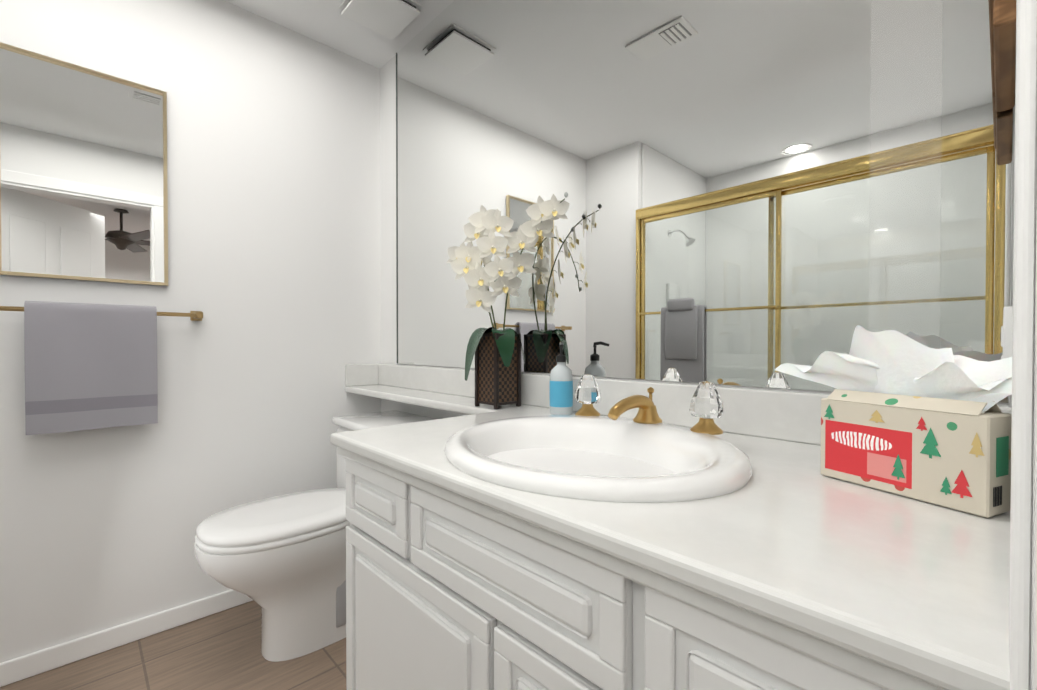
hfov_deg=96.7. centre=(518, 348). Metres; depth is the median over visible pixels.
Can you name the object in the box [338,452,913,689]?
bathroom vanity
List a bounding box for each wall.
[0,0,380,662]
[380,55,1014,418]
[1030,193,1036,689]
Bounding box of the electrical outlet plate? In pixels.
[1000,306,1012,396]
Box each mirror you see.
[0,42,167,285]
[396,0,1012,402]
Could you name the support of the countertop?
on the bathroom vanity
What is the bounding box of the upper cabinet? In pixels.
[988,0,1015,111]
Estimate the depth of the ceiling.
1.92 m
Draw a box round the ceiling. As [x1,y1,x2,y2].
[224,0,453,68]
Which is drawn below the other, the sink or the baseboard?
the baseboard
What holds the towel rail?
attached to the wall at (274, 268)
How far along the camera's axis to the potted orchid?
1.40 m
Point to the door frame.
(1023, 338)
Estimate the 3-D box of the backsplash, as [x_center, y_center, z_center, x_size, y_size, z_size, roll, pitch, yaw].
[0.045,0.133,1.476,0.022,0.100,2.096,-1,1,-44]
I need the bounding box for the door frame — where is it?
[1009,0,1036,689]
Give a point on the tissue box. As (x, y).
(904, 415)
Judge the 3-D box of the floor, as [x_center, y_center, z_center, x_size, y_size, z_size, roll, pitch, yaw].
[0.572,1.112,-0.496,4.400,0.135,6.100,-1,1,-44]
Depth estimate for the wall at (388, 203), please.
2.16 m
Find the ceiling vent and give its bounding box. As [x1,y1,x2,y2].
[339,0,421,39]
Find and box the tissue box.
[775,325,1011,517]
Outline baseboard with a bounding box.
[0,589,252,686]
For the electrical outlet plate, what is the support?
attached to the mirror at (759, 192)
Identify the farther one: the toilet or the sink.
the toilet
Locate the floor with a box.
[0,600,346,689]
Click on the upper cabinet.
(1002, 19)
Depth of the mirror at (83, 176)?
1.50 m
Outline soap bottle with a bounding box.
[550,341,572,414]
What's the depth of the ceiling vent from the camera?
1.81 m
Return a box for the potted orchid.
[446,192,569,408]
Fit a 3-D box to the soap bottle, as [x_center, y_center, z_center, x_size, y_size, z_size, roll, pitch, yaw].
[0.120,0.083,1.297,0.066,0.204,0.066,-1,1,-44]
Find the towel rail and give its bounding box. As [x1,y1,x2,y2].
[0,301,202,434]
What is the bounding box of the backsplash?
[374,364,1011,443]
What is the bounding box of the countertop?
[330,384,1009,689]
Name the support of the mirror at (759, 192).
attached to the wall at (388, 203)
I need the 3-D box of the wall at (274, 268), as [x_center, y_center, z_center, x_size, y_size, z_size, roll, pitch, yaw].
[-1.686,-0.141,1.344,2.710,2.400,0.100,-1,1,-44]
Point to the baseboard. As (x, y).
(40, 661)
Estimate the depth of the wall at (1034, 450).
0.26 m
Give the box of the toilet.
[194,410,435,661]

